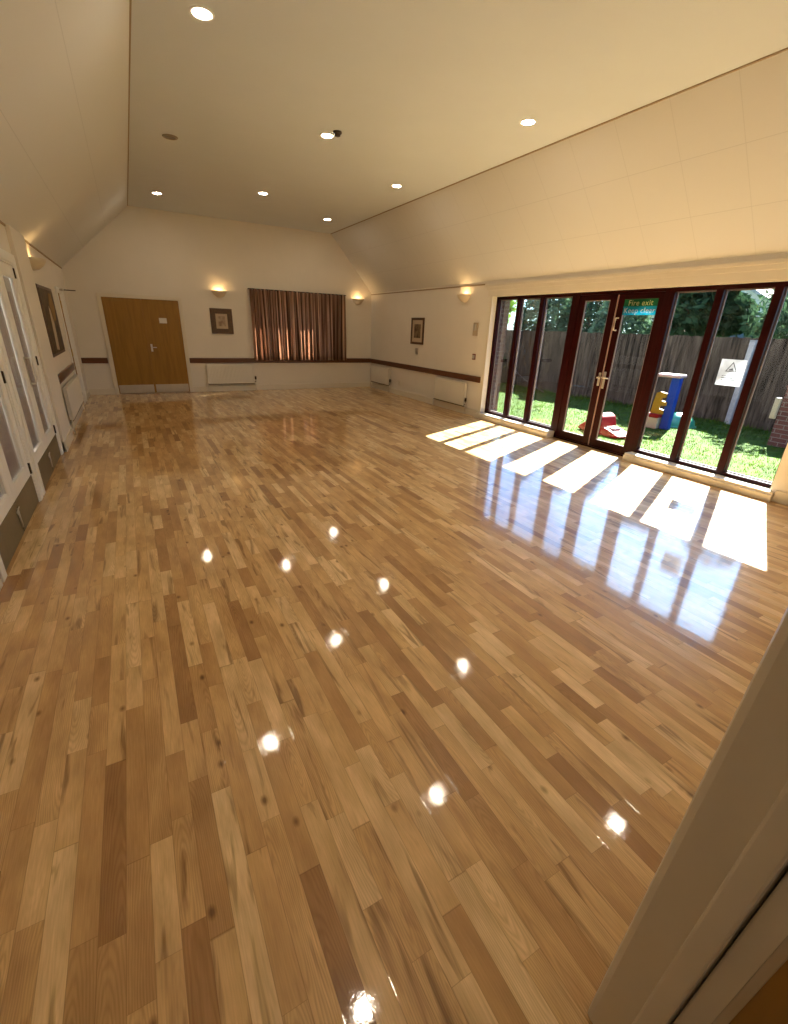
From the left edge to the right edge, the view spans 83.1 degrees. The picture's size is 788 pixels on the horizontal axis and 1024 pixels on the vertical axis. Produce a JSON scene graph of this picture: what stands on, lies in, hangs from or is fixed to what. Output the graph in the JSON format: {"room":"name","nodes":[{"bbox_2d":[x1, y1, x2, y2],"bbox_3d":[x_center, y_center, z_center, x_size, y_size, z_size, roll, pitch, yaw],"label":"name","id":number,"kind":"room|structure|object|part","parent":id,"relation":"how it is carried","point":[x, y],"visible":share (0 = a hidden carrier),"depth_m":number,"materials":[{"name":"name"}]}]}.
{"room":"community hall","nodes":[
{"label":"community hall","id":0,"kind":"room"},
{"bbox_2d":[0,223,87,423],"bbox_3d":[-3.836,-1.631,4.450,0.142,2.602,12.331,-10,26,-27],"label":"wall","id":1,"kind":"structure","parent":0,"point":[49,276],"depth_m":7.35,"materials":[{"name":"beige paint"}]},
{"bbox_2d":[0,346,42,582],"bbox_3d":[-2.981,-0.853,3.155,0.205,2.216,1.722,-10,26,-27],"label":"door","id":2,"kind":"structure","parent":1,"relation":"in","point":[19,500],"depth_m":3.71,"materials":[{"name":"white paint"}]},
{"bbox_2d":[0,402,19,480],"bbox_3d":[-3.156,-1.038,3.423,0.013,1.610,0.501,-10,26,-27],"label":"door curtain","id":3,"kind":"object","parent":2,"relation":"hanging from","point":[6,442],"visible":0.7,"depth_m":3.70,"materials":[{"name":"grey fabric"}]},
{"bbox_3d":[-2.799,0.167,3.243,0.004,0.262,0.727,-10,26,-27],"label":"kick plate","id":4,"kind":"part","parent":2,"relation":"part of","materials":[{"name":"brown metal"}]},
{"bbox_3d":[-3.157,-0.093,3.837,0.004,0.262,0.727,-10,26,-27],"label":"kick plate","id":5,"kind":"part","parent":2,"relation":"part of","materials":[{"name":"brown metal"}]},
{"bbox_2d":[0,248,63,495],"bbox_3d":[-3.836,-1.474,4.574,0.205,2.216,1.722,-10,26,-27],"label":"door","id":6,"kind":"structure","parent":1,"relation":"in","point":[49,449],"depth_m":4.71,"materials":[{"name":"white paint"}]},
{"bbox_2d":[0,303,38,448],"bbox_3d":[-3.698,-1.432,4.323,0.014,1.610,0.316,-10,26,-27],"label":"door curtain","id":7,"kind":"object","parent":6,"relation":"hanging from","point":[3,327],"visible":0.93,"depth_m":4.38,"materials":[{"name":"grey fabric"}]},
{"bbox_2d":[3,276,48,431],"bbox_3d":[-4.011,-1.660,4.842,0.013,1.610,0.501,-10,26,-27],"label":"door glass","id":8,"kind":"object","parent":6,"relation":"hanging from","point":[6,280],"visible":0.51,"depth_m":4.88,"materials":[{"name":"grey glass"}]},
{"bbox_3d":[-3.801,-1.468,4.661,0.066,0.300,0.045,-10,26,-27],"label":"pull handle","id":9,"kind":"part","parent":6,"relation":"part of","materials":[{"name":"silver metal"}]},
{"bbox_3d":[-3.654,-0.455,4.662,0.004,0.262,0.727,-10,26,-27],"label":"kick plate","id":10,"kind":"part","parent":6,"relation":"part of","materials":[{"name":"metal"}]},
{"bbox_3d":[-4.012,-0.715,5.257,0.004,0.262,0.727,-10,26,-27],"label":"kick plate","id":11,"kind":"part","parent":6,"relation":"part of","materials":[{"name":"brown metal"}]},
{"bbox_2d":[29,257,45,270],"bbox_3d":[-4.739,-3.303,5.948,0.177,0.145,0.344,-10,26,-27],"label":"wall light","id":12,"kind":"object","parent":1,"relation":"attached to","point":[36,263],"visible":0.99,"depth_m":5.86,"materials":[{"name":"beige paint"}]},
{"bbox_2d":[5,224,70,451],"bbox_3d":[-4.418,-2.085,5.608,0.045,2.510,0.870,-10,26,-27],"label":"wall pier","id":13,"kind":"object","parent":1,"relation":"attached to","point":[17,244],"visible":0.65,"depth_m":5.45,"materials":[{"name":"beige paint"}]},
{"bbox_2d":[25,240,61,268],"bbox_3d":[-5.709,-4.172,7.271,0.064,0.022,4.210,-10,26,-27],"label":"trim","id":14,"kind":"structure","parent":1,"relation":"attached to","point":[26,241],"depth_m":6.81,"materials":[{"name":"brown"}]},
{"bbox_2d":[0,389,89,590],"bbox_3d":[-3.889,-0.577,5.129,0.060,0.131,11.931,-10,26,-27],"label":"baseboard","id":15,"kind":"structure","parent":1,"relation":"attached to","point":[70,436],"depth_m":6.27,"materials":[{"name":"white paint"}]},
{"bbox_2d":[35,283,64,357],"bbox_3d":[-5.066,-2.824,6.584,0.037,0.920,1.440,-10,26,-27],"label":"framed picture","id":16,"kind":"object","parent":1,"relation":"attached to","point":[45,295],"visible":0.82,"depth_m":6.44,"materials":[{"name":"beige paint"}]},
{"bbox_2d":[58,363,74,383],"bbox_3d":[-5.281,-2.255,7.178,0.028,0.120,2.280,-10,26,-27],"label":"trim","id":17,"kind":"structure","parent":1,"relation":"attached to","point":[69,369],"depth_m":7.00,"materials":[{"name":"brown wood"}]},
{"bbox_2d":[54,286,87,408],"bbox_3d":[-6.108,-3.089,8.434,0.085,2.080,1.061,-10,26,-27],"label":"door","id":18,"kind":"structure","parent":1,"relation":"in","point":[60,297],"depth_m":8.37,"materials":[{"name":"white paint"}]},
{"bbox_2d":[62,375,84,433],"bbox_3d":[-5.228,-1.814,7.290,0.086,0.655,1.995,-10,26,-27],"label":"radiator","id":19,"kind":"object","parent":1,"relation":"attached to","point":[73,395],"visible":1,"depth_m":6.88,"materials":[{"name":"white metal"}]},
{"bbox_2d":[62,375,75,388],"bbox_3d":[-5.209,-2.108,7.160,0.032,0.012,1.900,-10,26,-27],"label":"grille","id":20,"kind":"object","parent":19,"relation":"attached to","point":[70,383],"depth_m":6.97,"materials":[{"name":"white metal"}]},
{"bbox_3d":[-5.194,-1.906,7.258,0.026,0.460,1.900,-10,26,-27],"label":"panel","id":21,"kind":"part","parent":19,"relation":"part of","materials":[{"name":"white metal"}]},
{"bbox_2d":[0,0,128,266],"bbox_3d":[-3.278,-3.494,4.076,1.675,1.369,12.560,-10,26,-27],"label":"ceiling","id":22,"kind":"structure","parent":0,"point":[64,64],"depth_m":3.88,"materials":[{"name":"white paint"}]},
{"bbox_2d":[61,206,370,393],"bbox_3d":[-3.693,-5.051,10.881,7.900,4.001,0.251,-10,26,-27],"label":"wall","id":23,"kind":"structure","parent":0,"point":[141,251],"depth_m":10.32,"materials":[{"name":"beige paint"}]},
{"bbox_2d":[81,358,107,362],"bbox_3d":[-6.553,-3.317,9.744,0.489,0.115,0.028,-10,26,-27],"label":"trim","id":24,"kind":"structure","parent":23,"relation":"attached to","point":[84,360],"depth_m":9.73,"materials":[{"name":"brown wood"}]},
{"bbox_2d":[96,292,193,393],"bbox_3d":[-5.575,-3.765,10.101,1.641,2.090,0.087,-10,26,-27],"label":"door","id":25,"kind":"structure","parent":23,"relation":"in","point":[145,337],"depth_m":10.08,"materials":[{"name":"brown wood"}]},
{"bbox_3d":[-5.943,-2.851,10.303,0.705,0.180,0.004,-10,26,-27],"label":"kick plate","id":26,"kind":"part","parent":25,"relation":"part of","materials":[{"name":"metal"}]},
{"bbox_3d":[-5.292,-2.967,10.645,0.705,0.180,0.004,-10,26,-27],"label":"kick plate","id":27,"kind":"part","parent":25,"relation":"part of","materials":[{"name":"metal"}]},
{"bbox_2d":[211,290,226,297],"bbox_3d":[-4.064,-5.082,10.378,0.344,0.145,0.177,-10,26,-27],"label":"wall light","id":28,"kind":"object","parent":23,"relation":"attached to","point":[217,293],"visible":1,"depth_m":10.34,"materials":[{"name":"beige paint"}]},
{"bbox_2d":[209,308,233,333],"bbox_3d":[-4.127,-4.570,10.661,0.501,0.561,0.023,-10,26,-27],"label":"framed picture","id":29,"kind":"object","parent":23,"relation":"attached to","point":[221,319],"visible":1,"depth_m":10.65,"materials":[{"name":"beige wood"}]},
{"bbox_2d":[218,316,225,325],"bbox_3d":[-4.127,-4.570,10.662,0.160,0.220,0.004,-10,26,-27],"label":"print","id":30,"kind":"object","parent":29,"relation":"attached to","point":[221,319],"depth_m":10.66},
{"bbox_2d":[89,382,369,394],"bbox_3d":[-3.745,-3.209,11.489,6.969,0.130,0.020,-10,26,-27],"label":"baseboard","id":31,"kind":"structure","parent":23,"relation":"attached to","point":[354,384],"depth_m":11.65,"materials":[{"name":"white paint"}]},
{"bbox_2d":[206,364,256,389],"bbox_3d":[-4.072,-3.370,11.174,1.215,0.635,0.096,-10,26,-27],"label":"radiator","id":32,"kind":"object","parent":23,"relation":"attached to","point":[232,373],"visible":1,"depth_m":11.10,"materials":[{"name":"white metal"}]},
{"bbox_2d":[209,383,254,384],"bbox_3d":[-4.081,-3.235,11.215,1.112,0.024,0.056,-10,26,-27],"label":"grille","id":33,"kind":"object","parent":32,"relation":"attached to","point":[209,383],"depth_m":11.11,"materials":[{"name":"beige metal"}]},
{"bbox_2d":[189,358,369,362],"bbox_3d":[-2.775,-3.992,11.725,4.810,0.115,0.028,-10,26,-27],"label":"trim","id":34,"kind":"structure","parent":23,"relation":"attached to","point":[192,360],"depth_m":11.44,"materials":[{"name":"brown wood"}]},
{"bbox_2d":[248,288,345,295],"bbox_3d":[-2.399,-5.551,11.240,2.540,0.022,0.075,-10,26,-27],"label":"track","id":35,"kind":"object","parent":23,"relation":"attached to","point":[248,288],"visible":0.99,"depth_m":11.16,"materials":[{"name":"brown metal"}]},
{"bbox_2d":[249,288,302,359],"bbox_3d":[-2.941,-4.683,11.220,1.259,1.638,0.126,-10,26,-27],"label":"curtain","id":36,"kind":"object","parent":35,"relation":"hanging from","point":[275,315],"visible":1,"depth_m":11.20,"materials":[{"name":"brown fabric"}]},
{"bbox_2d":[299,292,346,359],"bbox_3d":[-1.849,-4.878,11.791,1.274,1.638,0.136,-10,26,-27],"label":"curtain","id":37,"kind":"object","parent":35,"relation":"hanging from","point":[323,317],"visible":1,"depth_m":11.77,"materials":[{"name":"brown fabric"}]},
{"bbox_2d":[352,299,363,304],"bbox_3d":[-0.949,-5.666,12.000,0.344,0.145,0.177,-10,26,-27],"label":"wall light","id":38,"kind":"object","parent":23,"relation":"attached to","point":[356,301],"visible":1,"depth_m":11.96,"materials":[{"name":"beige paint"}]},
{"bbox_2d":[0,387,787,1023],"bbox_3d":[-0.247,-0.560,5.753,7.820,0.120,15.060,-10,26,-27],"label":"floor","id":39,"kind":"structure","parent":0,"point":[345,705],"depth_m":2.09,"materials":[{"name":"brown wood"}]},
{"bbox_2d":[128,0,787,233],"bbox_3d":[-0.582,-4.562,5.233,4.457,0.150,12.560,-10,26,-27],"label":"ceiling","id":40,"kind":"structure","parent":0,"point":[424,97],"depth_m":4.16,"materials":[{"name":"beige paint"}]},
{"bbox_2d":[127,0,131,205],"bbox_3d":[-2.581,-4.193,4.334,0.014,0.026,11.930,-10,26,-27],"label":"trim","id":41,"kind":"structure","parent":40,"relation":"attached to","point":[130,1],"depth_m":4.35,"materials":[{"name":"brown paint"}]},
{"bbox_2d":[162,134,177,139],"bbox_3d":[-2.815,-4.711,5.593,0.184,0.010,0.184,-10,26,-27],"label":"recessed light","id":42,"kind":"object","parent":40,"relation":"in","point":[166,136],"visible":1,"depth_m":5.58,"materials":[{"name":"brown"}]},
{"bbox_2d":[189,5,214,21],"bbox_3d":[-1.433,-3.722,3.317,0.180,0.019,0.180,-10,26,-27],"label":"recessed light","id":43,"kind":"object","parent":40,"relation":"in","point":[201,13],"visible":1,"depth_m":3.31,"materials":[{"name":"white"}]},
{"bbox_2d":[320,133,334,138],"bbox_3d":[-0.809,-4.551,5.375,0.180,0.019,0.180,-10,26,-27],"label":"recessed light","id":44,"kind":"object","parent":40,"relation":"in","point":[323,135],"visible":1,"depth_m":5.37,"materials":[{"name":"white"}]},
{"bbox_2d":[333,130,341,136],"bbox_3d":[-0.670,-4.473,5.269,0.104,0.048,0.104,-10,26,-27],"label":"smoke detector","id":45,"kind":"object","parent":40,"relation":"attached to","point":[337,133],"visible":1,"depth_m":5.24,"materials":[{"name":"black plastic"}]},
{"bbox_2d":[391,184,401,187],"bbox_3d":[0.042,-5.268,7.183,0.180,0.019,0.180,-10,26,-27],"label":"recessed light","id":46,"kind":"object","parent":40,"relation":"in","point":[393,185],"visible":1,"depth_m":7.17,"materials":[{"name":"white"}]},
{"bbox_2d":[520,118,536,125],"bbox_3d":[1.458,-4.239,4.833,0.180,0.019,0.180,-10,26,-27],"label":"recessed light","id":47,"kind":"object","parent":40,"relation":"in","point":[525,122],"visible":1,"depth_m":4.83,"materials":[{"name":"white"}]},
{"bbox_2d":[331,47,787,233],"bbox_3d":[1.300,-4.885,6.369,0.024,0.030,11.930,-10,26,-27],"label":"trim","id":48,"kind":"structure","parent":40,"relation":"attached to","point":[785,49],"depth_m":4.66,"materials":[{"name":"brown paint"}]},
{"bbox_2d":[490,300,509,411],"bbox_3d":[0.852,-4.014,10.764,0.221,2.701,5.060,-10,26,-27],"label":"wall","id":49,"kind":"structure","parent":0,"point":[505,304],"depth_m":8.75,"materials":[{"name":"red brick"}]},
{"bbox_2d":[331,50,787,292],"bbox_3d":[1.972,-4.405,6.841,1.457,1.429,12.560,-10,26,-27],"label":"ceiling","id":50,"kind":"structure","parent":0,"point":[700,173],"depth_m":5.28,"materials":[{"name":"white paint"}]},
{"bbox_2d":[370,252,787,492],"bbox_3d":[2.425,-2.744,7.717,0.221,2.600,12.360,-10,26,-27],"label":"wall","id":51,"kind":"structure","parent":0,"point":[449,344],"depth_m":9.69,"materials":[{"name":"beige paint"}]},
{"bbox_2d":[371,365,390,392],"bbox_3d":[-0.363,-3.713,12.359,0.096,0.625,1.145,-10,26,-27],"label":"radiator","id":52,"kind":"object","parent":51,"relation":"attached to","point":[380,375],"visible":1,"depth_m":12.24,"materials":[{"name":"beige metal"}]},
{"bbox_3d":[-0.395,-3.796,12.315,0.026,0.440,1.050,-10,26,-27],"label":"panel","id":53,"kind":"part","parent":52,"relation":"part of","materials":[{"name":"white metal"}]},
{"bbox_2d":[410,318,424,344],"bbox_3d":[0.551,-4.271,10.507,0.023,0.581,0.561,-10,26,-27],"label":"framed picture","id":54,"kind":"object","parent":51,"relation":"attached to","point":[417,324],"visible":1,"depth_m":10.49,"materials":[{"name":"beige wood"}]},
{"bbox_2d":[414,324,420,337],"bbox_3d":[0.551,-4.272,10.507,0.004,0.300,0.280,-10,26,-27],"label":"print","id":55,"kind":"object","parent":54,"relation":"attached to","point":[417,327],"depth_m":10.50},
{"bbox_2d":[370,358,480,382],"bbox_3d":[0.516,-3.495,10.832,0.028,0.115,4.950,-10,26,-27],"label":"trim","id":56,"kind":"structure","parent":51,"relation":"attached to","point":[477,379],"depth_m":10.28,"materials":[{"name":"brown wood"}]},
{"bbox_2d":[371,284,484,294],"bbox_3d":[0.562,-5.106,10.267,0.062,0.024,4.810,-10,26,-27],"label":"trim","id":57,"kind":"structure","parent":51,"relation":"attached to","point":[477,284],"depth_m":9.70,"materials":[{"name":"brown"}]},
{"bbox_2d":[433,377,466,413],"bbox_3d":[1.218,-2.564,9.737,0.096,0.625,1.215,-10,26,-27],"label":"radiator","id":58,"kind":"object","parent":51,"relation":"attached to","point":[445,390],"visible":1,"depth_m":9.62,"materials":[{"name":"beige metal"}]},
{"bbox_2d":[433,398,464,406],"bbox_3d":[1.199,-2.422,9.800,0.056,0.024,1.112,-10,26,-27],"label":"grille","id":59,"kind":"object","parent":58,"relation":"attached to","point":[440,399],"depth_m":9.67,"materials":[{"name":"beige metal"}]},
{"bbox_2d":[457,294,470,302],"bbox_3d":[1.347,-4.241,8.830,0.177,0.145,0.344,-10,26,-27],"label":"wall light","id":60,"kind":"object","parent":51,"relation":"attached to","point":[464,298],"visible":1,"depth_m":8.76,"materials":[{"name":"beige paint"}]},
{"bbox_2d":[472,323,478,335],"bbox_3d":[1.594,-3.591,8.741,0.030,0.240,0.150,-10,26,-27],"label":"notice","id":61,"kind":"object","parent":51,"relation":"attached to","point":[475,325],"visible":1,"depth_m":8.72,"materials":[{"name":"beige paper"}]},
{"bbox_2d":[478,296,496,412],"bbox_3d":[1.822,-3.015,8.653,0.132,2.140,0.065,-10,26,-27],"label":"trim","id":62,"kind":"structure","parent":51,"relation":"attached to","point":[493,300],"depth_m":8.60,"materials":[{"name":"white paint"}]},
{"bbox_2d":[474,412,553,437],"bbox_3d":[2.188,-1.663,8.347,0.195,0.105,1.960,-10,26,-27],"label":"trim","id":63,"kind":"structure","parent":51,"relation":"attached to","point":[528,428],"depth_m":8.14,"materials":[{"name":"white paint"}]},
{"bbox_2d":[484,293,575,430],"bbox_3d":[2.441,-2.686,8.008,0.304,2.180,1.811,-10,26,-27],"label":"window","id":64,"kind":"structure","parent":51,"relation":"in","point":[543,298],"depth_m":7.95,"materials":[{"name":"brown wood"}]},
{"bbox_2d":[370,382,787,505],"bbox_3d":[2.172,-1.661,8.307,0.020,0.130,11.930,-10,26,-27],"label":"baseboard","id":65,"kind":"structure","parent":51,"relation":"attached to","point":[780,497],"depth_m":10.06,"materials":[{"name":"white paint"}]},
{"bbox_2d":[553,288,671,455],"bbox_3d":[3.138,-2.071,6.649,0.204,2.226,1.486,-10,26,-27],"label":"door","id":66,"kind":"structure","parent":51,"relation":"in","point":[614,320],"depth_m":6.59,"materials":[{"name":"brown wood"}]},
{"bbox_3d":[3.067,-1.996,6.690,0.057,0.190,0.037,-10,26,-27],"label":"lock plate","id":67,"kind":"part","parent":66,"relation":"part of","materials":[{"name":"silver metal"}]},
{"bbox_3d":[3.121,-1.944,6.583,0.076,0.240,0.128,-10,26,-27],"label":"lever handle","id":68,"kind":"part","parent":66,"relation":"part of","materials":[{"name":"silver metal"}]},
{"bbox_2d":[622,298,658,314],"bbox_3d":[3.322,-2.771,6.013,0.005,0.198,0.490,-10,26,-27],"label":"exit sign","id":69,"kind":"object","parent":66,"relation":"attached to","point":[631,306],"visible":1,"depth_m":6.00,"materials":[{"name":"green plastic"}]},
{"bbox_3d":[3.322,-2.730,6.031,0.002,0.108,0.490,-10,26,-27],"label":"panel","id":70,"kind":"part","parent":69,"relation":"part of","materials":[{"name":"blue plastic"}]},
{"bbox_3d":[3.325,-2.821,5.993,0.002,0.090,0.490,-10,26,-27],"label":"panel","id":71,"kind":"part","parent":69,"relation":"part of","materials":[{"name":"green plastic"}]},
{"bbox_2d":[485,258,787,295],"bbox_3d":[3.356,-2.944,5.596,0.035,0.190,6.800,-10,26,-27],"label":"trim","id":72,"kind":"structure","parent":51,"relation":"attached to","point":[773,269],"depth_m":5.60,"materials":[{"name":"white paint"}]},
{"bbox_2d":[493,279,787,296],"bbox_3d":[3.118,-3.110,6.228,0.180,0.015,5.080,-10,26,-27],"label":"trim","id":73,"kind":"structure","parent":51,"relation":"attached to","point":[781,280],"depth_m":5.64,"materials":[{"name":"white paint"}]},
{"bbox_2d":[622,452,774,501],"bbox_3d":[3.798,-0.494,5.676,0.195,0.105,1.820,-10,26,-27],"label":"trim","id":74,"kind":"structure","parent":51,"relation":"attached to","point":[731,484],"depth_m":5.50,"materials":[{"name":"white paint"}]},
{"bbox_2d":[632,281,787,487],"bbox_3d":[4.024,-1.535,5.381,0.304,2.180,1.781,-10,26,-27],"label":"window","id":75,"kind":"structure","parent":51,"relation":"in","point":[781,288],"depth_m":5.36,"materials":[{"name":"brown wood"}]},
{"bbox_2d":[715,359,747,386],"bbox_3d":[3.974,-1.644,5.254,0.006,0.295,0.270,-10,26,-27],"label":"notice","id":76,"kind":"object","parent":75,"relation":"attached to","point":[730,373],"visible":1,"depth_m":5.25,"materials":[{"name":"paper"}]},
{"bbox_2d":[649,289,787,337],"bbox_3d":[17.359,-9.404,22.554,5.600,4.800,7.800,-10,26,-27],"label":"sky","id":77,"kind":"structure","parent":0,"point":[753,293],"depth_m":19.67,"materials":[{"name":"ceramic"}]},
{"bbox_3d":[2.130,-0.779,1.123,7.800,4.001,0.171,-10,26,-27],"label":"wall","id":78,"kind":"structure","parent":0,"visible":0},
{"bbox_2d":[588,607,787,1023],"bbox_3d":[0.811,0.442,0.277,0.442,2.300,1.112,-10,26,-27],"label":"door","id":79,"kind":"structure","parent":78,"relation":"in","point":[706,942],"depth_m":0.70,"materials":[{"name":"white paint"}]},
{"label":"outside","id":80,"kind":"structure","parent":0,"visible":0},
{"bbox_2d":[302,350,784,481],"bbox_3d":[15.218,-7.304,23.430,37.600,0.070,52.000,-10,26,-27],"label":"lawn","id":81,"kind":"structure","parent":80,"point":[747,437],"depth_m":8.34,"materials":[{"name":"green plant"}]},
{"bbox_2d":[508,300,516,322],"bbox_3d":[4.007,-7.311,18.131,1.806,3.297,1.611,-10,26,-27],"label":"tree","id":82,"kind":"object","parent":81,"relation":"on","point":[512,308],"visible":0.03,"depth_m":17.60,"materials":[{"name":"green plant"}]},
{"bbox_2d":[501,356,543,391],"bbox_3d":[3.454,-5.053,15.465,0.691,1.157,5.025,-10,26,-27],"label":"bush","id":83,"kind":"object","parent":81,"relation":"on","point":[504,357],"visible":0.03,"depth_m":14.50,"materials":[{"name":"green plant"}]},
{"bbox_3d":[4.282,-4.209,14.204,0.040,0.623,1.609,-9,25,-26],"label":"stem","id":84,"kind":"part","parent":83,"relation":"part of","materials":[{"name":"green plant"}]},
{"bbox_2d":[512,298,570,331],"bbox_3d":[5.401,-6.693,15.791,2.438,4.047,2.398,-8,25,-24],"label":"conifer tree","id":85,"kind":"object","parent":81,"relation":"on","point":[554,306],"visible":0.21,"depth_m":15.11,"materials":[{"name":"green plant"}]},
{"bbox_2d":[554,298,606,332],"bbox_3d":[6.464,-6.266,14.762,2.302,4.122,2.330,-10,26,-27],"label":"conifer tree","id":86,"kind":"object","parent":81,"relation":"on","point":[593,307],"visible":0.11,"depth_m":14.39,"materials":[{"name":"green plant"}]},
{"bbox_2d":[578,412,626,438],"bbox_3d":[3.913,-1.634,8.216,0.400,0.374,0.960,-7,24,-22],"label":"toy rocker","id":87,"kind":"object","parent":81,"relation":"on","point":[608,428],"visible":0.66,"depth_m":8.09,"materials":[{"name":"red plastic"}]},
{"bbox_3d":[3.983,-1.515,8.085,0.200,0.060,0.180,-7,24,-22],"label":"seat","id":88,"kind":"part","parent":87,"relation":"part of","materials":[{"name":"white plastic"}]},
{"bbox_2d":[587,301,652,333],"bbox_3d":[6.825,-5.496,13.426,1.943,3.749,1.994,-10,26,-27],"label":"conifer tree","id":89,"kind":"object","parent":81,"relation":"on","point":[639,324],"visible":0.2,"depth_m":13.01,"materials":[{"name":"green plant"}]},
{"bbox_2d":[501,330,787,430],"bbox_3d":[3.202,-5.870,16.579,0.074,1.782,25.620,-10,26,-27],"label":"fence","id":90,"kind":"object","parent":81,"relation":"on","point":[681,353],"visible":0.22,"depth_m":10.81,"materials":[{"name":"grey wood"}]},
{"bbox_3d":[3.628,-5.546,15.837,0.035,1.782,1.830,-10,26,-27],"label":"board panel","id":91,"kind":"part","parent":90,"relation":"part of","materials":[{"name":"wood"}]},
{"bbox_3d":[4.511,-4.903,14.369,0.033,1.780,1.830,-10,26,-27],"label":"board panel","id":92,"kind":"part","parent":90,"relation":"part of","materials":[{"name":"grey wood"}]},
{"bbox_3d":[5.395,-4.260,12.902,0.033,1.779,1.830,-10,26,-27],"label":"board panel","id":93,"kind":"part","parent":90,"relation":"part of","materials":[{"name":"wood"}]},
{"bbox_3d":[6.280,-3.617,11.434,0.034,1.780,1.830,-10,26,-27],"label":"board panel","id":94,"kind":"part","parent":90,"relation":"part of","materials":[{"name":"grey wood"}]},
{"bbox_3d":[7.164,-2.974,9.966,0.033,1.780,1.830,-10,26,-27],"label":"board panel","id":95,"kind":"part","parent":90,"relation":"part of","materials":[{"name":"wood"}]},
{"bbox_3d":[8.049,-2.333,8.499,0.035,1.782,1.830,-10,26,-27],"label":"board panel","id":96,"kind":"part","parent":90,"relation":"part of","materials":[{"name":"wood"}]},
{"bbox_2d":[646,373,686,429],"bbox_3d":[5.326,-2.175,8.769,0.340,1.050,0.450,-15,28,-35],"label":"toy play kitchen","id":97,"kind":"object","parent":81,"relation":"on","point":[659,418],"visible":0.87,"depth_m":8.72,"materials":[{"name":"blue plastic"}]},
{"bbox_3d":[5.247,-1.951,8.934,0.310,0.075,0.260,-15,28,-35],"label":"red lid","id":98,"kind":"part","parent":97,"relation":"part of","materials":[{"name":"red plastic"}]},
{"bbox_3d":[5.261,-2.158,8.787,0.070,0.420,0.255,-15,28,-35],"label":"yellow panel","id":99,"kind":"part","parent":97,"relation":"part of","materials":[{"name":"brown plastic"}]},
{"bbox_3d":[5.418,-2.118,8.706,0.150,1.000,0.160,-15,28,-35],"label":"blue post","id":100,"kind":"part","parent":97,"relation":"part of","materials":[{"name":"blue plastic"}]},
{"bbox_2d":[670,412,695,428],"bbox_3d":[5.862,-1.899,9.148,0.680,0.290,0.675,-10,26,-27],"label":"shell","id":101,"kind":"object","parent":81,"relation":"on","point":[675,422],"visible":0.47,"depth_m":8.97,"materials":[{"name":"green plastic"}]},
{"bbox_2d":[669,290,757,336],"bbox_3d":[7.872,-4.977,11.772,2.424,4.132,2.214,-3,23,-13],"label":"broadleaf tree","id":102,"kind":"object","parent":81,"relation":"on","point":[692,310],"visible":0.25,"depth_m":11.11,"materials":[{"name":"green plant"}]},
{"bbox_2d":[724,340,757,424],"bbox_3d":[7.348,-2.715,9.437,0.110,1.740,0.110,-10,26,-27],"label":"concrete post","id":103,"kind":"object","parent":81,"relation":"on","point":[752,345],"visible":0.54,"depth_m":9.41,"materials":[{"name":"grey concrete"}]},
{"bbox_2d":[739,289,787,338],"bbox_3d":[9.842,-4.410,10.166,2.937,4.456,2.818,-10,26,-27],"label":"broadleaf tree","id":104,"kind":"object","parent":81,"relation":"on","point":[753,328],"visible":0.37,"depth_m":10.49,"materials":[{"name":"green plant"}]},
{"bbox_2d":[767,385,787,447],"bbox_3d":[7.177,-1.388,7.096,0.260,1.030,1.760,-10,26,-27],"label":"brick wall","id":105,"kind":"structure","parent":81,"relation":"on","point":[778,437],"depth_m":7.71,"materials":[{"name":"red brick"}]},
{"bbox_2d":[769,397,782,418],"bbox_3d":[6.612,-1.800,7.711,0.056,0.360,0.090,-10,26,-27],"label":"meter box","id":106,"kind":"object","parent":105,"relation":"attached to","point":[778,400],"visible":1,"depth_m":7.69,"materials":[{"name":"beige plastic"}]},
{"bbox_3d":[6.590,-1.796,7.699,0.006,0.320,0.070,-10,26,-27],"label":"lid","id":107,"kind":"part","parent":106,"relation":"part of","materials":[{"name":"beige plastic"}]}
]}

